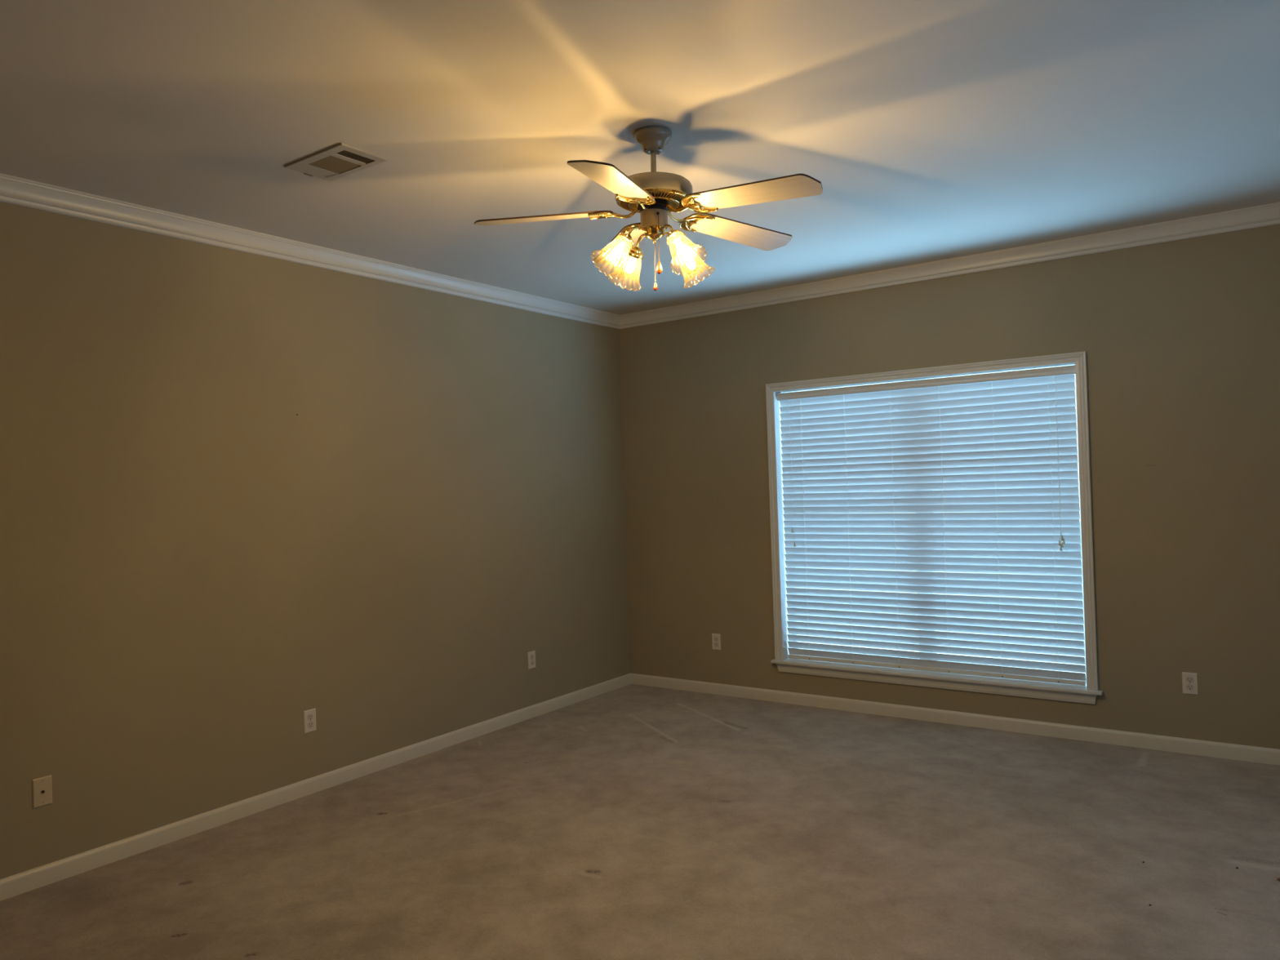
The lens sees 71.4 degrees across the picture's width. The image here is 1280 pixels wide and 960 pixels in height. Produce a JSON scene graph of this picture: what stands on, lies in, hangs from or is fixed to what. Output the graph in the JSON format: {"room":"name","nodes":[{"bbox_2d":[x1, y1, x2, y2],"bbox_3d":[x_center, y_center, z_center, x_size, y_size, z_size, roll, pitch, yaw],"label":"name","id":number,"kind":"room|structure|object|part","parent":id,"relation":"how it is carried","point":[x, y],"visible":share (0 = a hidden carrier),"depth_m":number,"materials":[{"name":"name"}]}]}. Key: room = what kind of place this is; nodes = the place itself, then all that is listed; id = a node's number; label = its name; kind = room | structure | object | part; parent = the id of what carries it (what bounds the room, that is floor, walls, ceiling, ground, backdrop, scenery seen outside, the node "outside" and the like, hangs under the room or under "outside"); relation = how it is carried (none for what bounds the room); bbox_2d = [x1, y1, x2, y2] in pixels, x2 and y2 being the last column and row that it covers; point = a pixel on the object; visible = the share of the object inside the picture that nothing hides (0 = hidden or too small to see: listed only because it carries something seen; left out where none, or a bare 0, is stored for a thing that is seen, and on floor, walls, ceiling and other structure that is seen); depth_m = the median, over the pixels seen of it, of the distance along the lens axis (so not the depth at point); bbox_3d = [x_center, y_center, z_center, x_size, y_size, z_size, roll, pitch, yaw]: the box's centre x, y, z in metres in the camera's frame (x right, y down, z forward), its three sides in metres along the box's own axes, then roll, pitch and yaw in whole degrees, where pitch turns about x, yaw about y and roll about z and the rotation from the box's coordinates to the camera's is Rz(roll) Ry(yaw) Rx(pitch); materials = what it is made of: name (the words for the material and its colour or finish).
{"room":"empty bedroom","nodes":[
{"label":"empty bedroom","id":0,"kind":"room"},
{"bbox_2d":[0,201,630,879],"bbox_3d":[-2.162,0.205,4.077,0.200,2.798,6.800,-2,0,35],"label":"wall","id":1,"kind":"structure","parent":0,"point":[193,564],"depth_m":4.34,"materials":[{"name":"beige paint"}]},
{"bbox_2d":[31,774,52,808],"bbox_3d":[-2.375,1.240,3.540,0.012,0.114,0.070,-2,0,35],"label":"cable plate","id":2,"kind":"object","parent":1,"relation":"attached to","point":[42,788],"visible":1,"depth_m":3.54,"materials":[{"name":"beige plastic"}]},
{"bbox_2d":[0,173,620,329],"bbox_3d":[-2.047,-1.150,4.094,0.051,0.097,6.600,-2,0,35],"label":"trim","id":3,"kind":"structure","parent":1,"relation":"attached to","point":[14,190],"depth_m":4.36,"materials":[{"name":"white paint"}]},
{"bbox_2d":[303,708,316,733],"bbox_3d":[-1.678,1.226,4.528,0.007,0.114,0.070,-2,0,35],"label":"wall outlet","id":4,"kind":"object","parent":1,"relation":"attached to","point":[309,716],"visible":1,"depth_m":4.52,"materials":[{"name":"beige plastic"}]},
{"bbox_2d":[306,714,313,720],"bbox_3d":[-1.676,1.206,4.527,0.002,0.030,0.036,-2,0,35],"label":"receptacle","id":5,"kind":"object","parent":4,"relation":"attached to","point":[309,717],"depth_m":4.53,"materials":[{"name":"grey plastic"}]},
{"bbox_2d":[307,721,313,728],"bbox_3d":[-1.675,1.245,4.527,0.002,0.029,0.034,-2,0,35],"label":"receptacle","id":6,"kind":"object","parent":4,"relation":"attached to","point":[310,724],"depth_m":4.53,"materials":[{"name":"grey plastic"}]},
{"bbox_2d":[0,673,631,901],"bbox_3d":[-1.971,1.560,4.090,0.014,0.077,6.600,-2,0,35],"label":"baseboard","id":7,"kind":"structure","parent":1,"relation":"attached to","point":[20,883],"depth_m":4.30,"materials":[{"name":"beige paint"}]},
{"bbox_2d":[528,650,535,669],"bbox_3d":[-0.714,1.191,5.890,0.007,0.114,0.070,-2,0,35],"label":"wall outlet","id":8,"kind":"object","parent":1,"relation":"attached to","point":[531,655],"visible":1,"depth_m":5.88,"materials":[{"name":"beige plastic"}]},
{"bbox_2d":[0,0,1279,315],"bbox_3d":[0.090,-1.338,2.578,5.700,0.120,7.000,-2,0,35],"label":"ceiling","id":9,"kind":"structure","parent":0,"point":[930,131],"depth_m":3.12,"materials":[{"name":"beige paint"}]},
{"bbox_2d":[284,142,387,181],"bbox_3d":[-1.178,-1.226,3.448,0.358,0.010,0.208,-2,0,35],"label":"ceiling vent","id":10,"kind":"object","parent":9,"relation":"in","point":[340,160],"visible":1,"depth_m":3.44,"materials":[{"name":"beige metal"}]},
{"bbox_2d":[474,125,822,291],"bbox_3d":[0.034,-0.986,3.216,1.262,0.582,1.218,-2,0,19],"label":"ceiling fan","id":11,"kind":"object","parent":9,"relation":"hanging from","point":[654,194],"visible":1,"depth_m":3.20,"materials":[{"name":"beige metal"}]},
{"bbox_3d":[-0.355,-0.964,3.274,0.512,0.007,0.150,-4,11,1],"label":"blade","id":12,"kind":"part","parent":11,"relation":"part of","materials":[{"name":"white wood"}]},
{"bbox_3d":[-0.083,-0.812,3.177,0.136,0.130,0.136,43,-23,-26],"label":"lamp shade","id":13,"kind":"part","parent":11,"relation":"part of","materials":[{"name":"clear glass"}]},
{"bbox_3d":[-0.080,-0.965,2.882,0.150,0.006,0.512,10,7,18],"label":"blade","id":14,"kind":"part","parent":11,"relation":"part of","materials":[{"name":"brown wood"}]},
{"bbox_3d":[-0.079,-0.818,3.179,0.032,0.062,0.032,43,-23,-26],"label":"bulb","id":15,"kind":"part","parent":11,"relation":"part of","materials":[{"name":"white glass"}]},
{"bbox_3d":[-0.068,-0.970,3.657,0.150,0.006,0.512,-12,0,-17],"label":"blade","id":16,"kind":"part","parent":11,"relation":"part of","materials":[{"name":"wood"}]},
{"bbox_3d":[-0.038,-0.814,3.406,0.136,0.130,0.136,-1,39,-34],"label":"lamp shade","id":17,"kind":"part","parent":11,"relation":"part of","materials":[{"name":"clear glass"}]},
{"bbox_3d":[-0.048,-0.985,3.269,0.114,0.048,0.013,-2,0,2],"label":"blade arm","id":18,"kind":"part","parent":11,"relation":"part of","materials":[{"name":"gold metal"}]},
{"bbox_3d":[-0.035,-0.821,3.401,0.032,0.062,0.032,-1,39,-34],"label":"bulb","id":19,"kind":"part","parent":11,"relation":"part of","materials":[{"name":"white glass"}]},
{"bbox_3d":[-0.009,-0.897,3.226,0.089,0.046,0.010,-2,0,-33],"label":"lamp arm","id":20,"kind":"part","parent":11,"relation":"part of","materials":[{"name":"gold metal"}]},
{"bbox_3d":[0.011,-0.898,3.330,0.010,0.045,0.089,-2,0,-34],"label":"lamp arm","id":21,"kind":"part","parent":11,"relation":"part of","materials":[{"name":"gold metal"}]},
{"bbox_3d":[0.019,-0.984,3.174,0.015,0.044,0.115,10,7,18],"label":"blade arm","id":22,"kind":"part","parent":11,"relation":"part of","materials":[{"name":"gold metal"}]},
{"bbox_3d":[0.055,-0.801,3.268,0.005,0.145,0.004,-1,1,35],"label":"pull chain","id":23,"kind":"part","parent":11,"relation":"part of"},
{"bbox_3d":[0.068,-0.878,3.214,0.005,0.170,0.004,-1,1,35],"label":"pull chain","id":24,"kind":"part","parent":11,"relation":"part of","materials":[{"name":"gold metal"}]},
{"bbox_3d":[0.095,-0.898,3.206,0.010,0.047,0.088,-2,0,-34],"label":"lamp arm","id":25,"kind":"part","parent":11,"relation":"part of","materials":[{"name":"gold metal"}]},
{"bbox_3d":[0.131,-0.986,3.207,0.115,0.044,0.015,4,-7,37],"label":"blade arm","id":26,"kind":"part","parent":11,"relation":"part of","materials":[{"name":"gold metal"}]},
{"bbox_3d":[0.134,-0.987,3.324,0.115,0.044,0.015,3,-12,-35],"label":"blade arm","id":27,"kind":"part","parent":11,"relation":"part of","materials":[{"name":"gold metal"}]},
{"bbox_3d":[0.143,-0.821,3.136,0.032,0.062,0.032,-1,-39,-34],"label":"bulb","id":28,"kind":"part","parent":11,"relation":"part of","materials":[{"name":"white glass"}]},
{"bbox_3d":[0.146,-0.815,3.132,0.136,0.130,0.136,-1,-39,-34],"label":"lamp shade","id":29,"kind":"part","parent":11,"relation":"part of","materials":[{"name":"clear glass"}]},
{"bbox_3d":[0.187,-0.823,3.358,0.032,0.062,0.032,-45,23,-25],"label":"bulb","id":30,"kind":"part","parent":11,"relation":"part of","materials":[{"name":"white glass"}]},
{"bbox_3d":[0.191,-0.817,3.361,0.136,0.130,0.136,-45,23,-25],"label":"lamp shade","id":31,"kind":"part","parent":11,"relation":"part of","materials":[{"name":"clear glass"}]},
{"bbox_3d":[0.386,-0.975,3.502,0.512,0.006,0.150,3,-12,-35],"label":"blade","id":32,"kind":"part","parent":11,"relation":"part of","materials":[{"name":"white wood"}]},
{"bbox_3d":[0.378,-0.972,3.023,0.512,0.006,0.150,4,-7,37],"label":"blade","id":33,"kind":"part","parent":11,"relation":"part of","materials":[{"name":"white wood"}]},
{"bbox_2d":[0,684,1279,959],"bbox_3d":[0.187,1.578,2.562,5.700,0.120,7.000,-2,0,35],"label":"floor","id":34,"kind":"structure","parent":0,"point":[631,821],"depth_m":3.61,"materials":[{"name":"beige carpet"}]},
{"bbox_2d":[618,224,1279,749],"bbox_3d":[2.103,0.070,5.345,5.700,2.798,0.200,-2,0,35],"label":"wall","id":35,"kind":"structure","parent":0,"point":[1180,339],"depth_m":4.92,"materials":[{"name":"beige paint"}]},
{"bbox_2d":[711,633,720,649],"bbox_3d":[0.542,1.153,6.342,0.070,0.114,0.007,-2,0,35],"label":"wall outlet","id":36,"kind":"object","parent":35,"relation":"attached to","point":[716,638],"visible":1,"depth_m":6.34,"materials":[{"name":"beige plastic"}]},
{"bbox_2d":[765,351,1102,704],"bbox_3d":[1.750,0.293,5.569,2.016,1.956,0.248,-2,0,35],"label":"window","id":37,"kind":"structure","parent":35,"relation":"in","point":[1086,694],"depth_m":5.41,"materials":[{"name":"white paint"}]},
{"bbox_3d":[1.424,0.742,5.915,0.908,0.925,0.022,-2,0,35],"label":"sash","id":38,"kind":"part","parent":37,"relation":"part of","materials":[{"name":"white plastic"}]},
{"bbox_2d":[776,364,1086,685],"bbox_3d":[1.738,0.285,5.556,1.856,1.811,0.083,-2,0,35],"label":"window blind","id":39,"kind":"object","parent":37,"relation":"attached to","point":[1011,437],"visible":0.98,"depth_m":5.49,"materials":[{"name":"white plastic"}]},
{"bbox_3d":[1.022,-0.103,6.018,0.004,0.882,0.002,-2,0,35],"label":"lift cord","id":40,"kind":"part","parent":39,"relation":"part of","materials":[{"name":"white fabric"}]},
{"bbox_3d":[1.116,0.325,6.006,0.002,1.742,0.024,-2,0,35],"label":"ladder cord","id":41,"kind":"part","parent":39,"relation":"part of","materials":[{"name":"white fabric"}]},
{"bbox_3d":[1.368,0.315,5.828,0.002,1.742,0.024,-2,0,35],"label":"ladder cord","id":42,"kind":"part","parent":39,"relation":"part of","materials":[{"name":"white fabric"}]},
{"bbox_3d":[1.619,0.306,5.650,0.002,1.742,0.024,-2,0,35],"label":"ladder cord","id":43,"kind":"part","parent":39,"relation":"part of","materials":[{"name":"white fabric"}]},
{"bbox_3d":[1.768,1.178,5.561,1.841,0.024,0.022,-2,0,35],"label":"rail","id":44,"kind":"part","parent":39,"relation":"part of","materials":[{"name":"white paint"}]},
{"bbox_3d":[1.871,0.296,5.471,0.002,1.742,0.024,-2,0,35],"label":"ladder cord","id":45,"kind":"part","parent":39,"relation":"part of","materials":[{"name":"white fabric"}]},
{"bbox_3d":[2.125,0.287,5.292,0.002,1.742,0.024,-2,0,35],"label":"ladder cord","id":46,"kind":"part","parent":39,"relation":"part of","materials":[{"name":"white fabric"}]},
{"bbox_3d":[2.376,0.278,5.114,0.002,1.742,0.024,-2,0,35],"label":"ladder cord","id":47,"kind":"part","parent":39,"relation":"part of","materials":[{"name":"white fabric"}]},
{"bbox_3d":[2.377,-0.143,5.059,0.006,0.902,0.002,-2,0,35],"label":"lift cord","id":48,"kind":"part","parent":39,"relation":"part of","materials":[{"name":"white fabric"}]},
{"bbox_3d":[1.780,1.202,5.564,2.016,0.018,0.248,-2,0,35],"label":"sill","id":49,"kind":"part","parent":37,"relation":"part of","materials":[{"name":"white paint"}]},
{"bbox_3d":[2.202,0.713,5.363,0.908,0.925,0.022,-2,0,35],"label":"sash","id":50,"kind":"part","parent":37,"relation":"part of","materials":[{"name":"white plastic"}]},
{"bbox_2d":[619,202,1279,329],"bbox_3d":[1.985,-1.278,5.250,5.300,0.097,0.051,-2,0,35],"label":"trim","id":51,"kind":"structure","parent":35,"relation":"attached to","point":[1267,215],"depth_m":5.22,"materials":[{"name":"white paint"}]},
{"bbox_2d":[631,673,1279,765],"bbox_3d":[2.086,1.431,5.250,5.300,0.077,0.014,-2,0,35],"label":"baseboard","id":52,"kind":"structure","parent":35,"relation":"attached to","point":[1163,743],"depth_m":5.26,"materials":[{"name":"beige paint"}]},
{"bbox_2d":[1182,671,1198,694],"bbox_3d":[2.891,1.070,4.678,0.070,0.114,0.007,-2,0,35],"label":"wall outlet","id":53,"kind":"object","parent":35,"relation":"attached to","point":[1189,680],"visible":1,"depth_m":4.68,"materials":[{"name":"beige plastic"}]},
{"bbox_2d":[1186,676,1193,683],"bbox_3d":[2.889,1.051,4.677,0.036,0.030,0.002,-2,0,35],"label":"receptacle","id":54,"kind":"object","parent":53,"relation":"attached to","point":[1188,679],"depth_m":4.68,"materials":[{"name":"grey plastic"}]},
{"bbox_2d":[1186,684,1194,690],"bbox_3d":[2.890,1.089,4.676,0.036,0.030,0.002,-2,0,35],"label":"receptacle","id":55,"kind":"object","parent":53,"relation":"attached to","point":[1188,686],"depth_m":4.68,"materials":[{"name":"grey plastic"}]}
]}

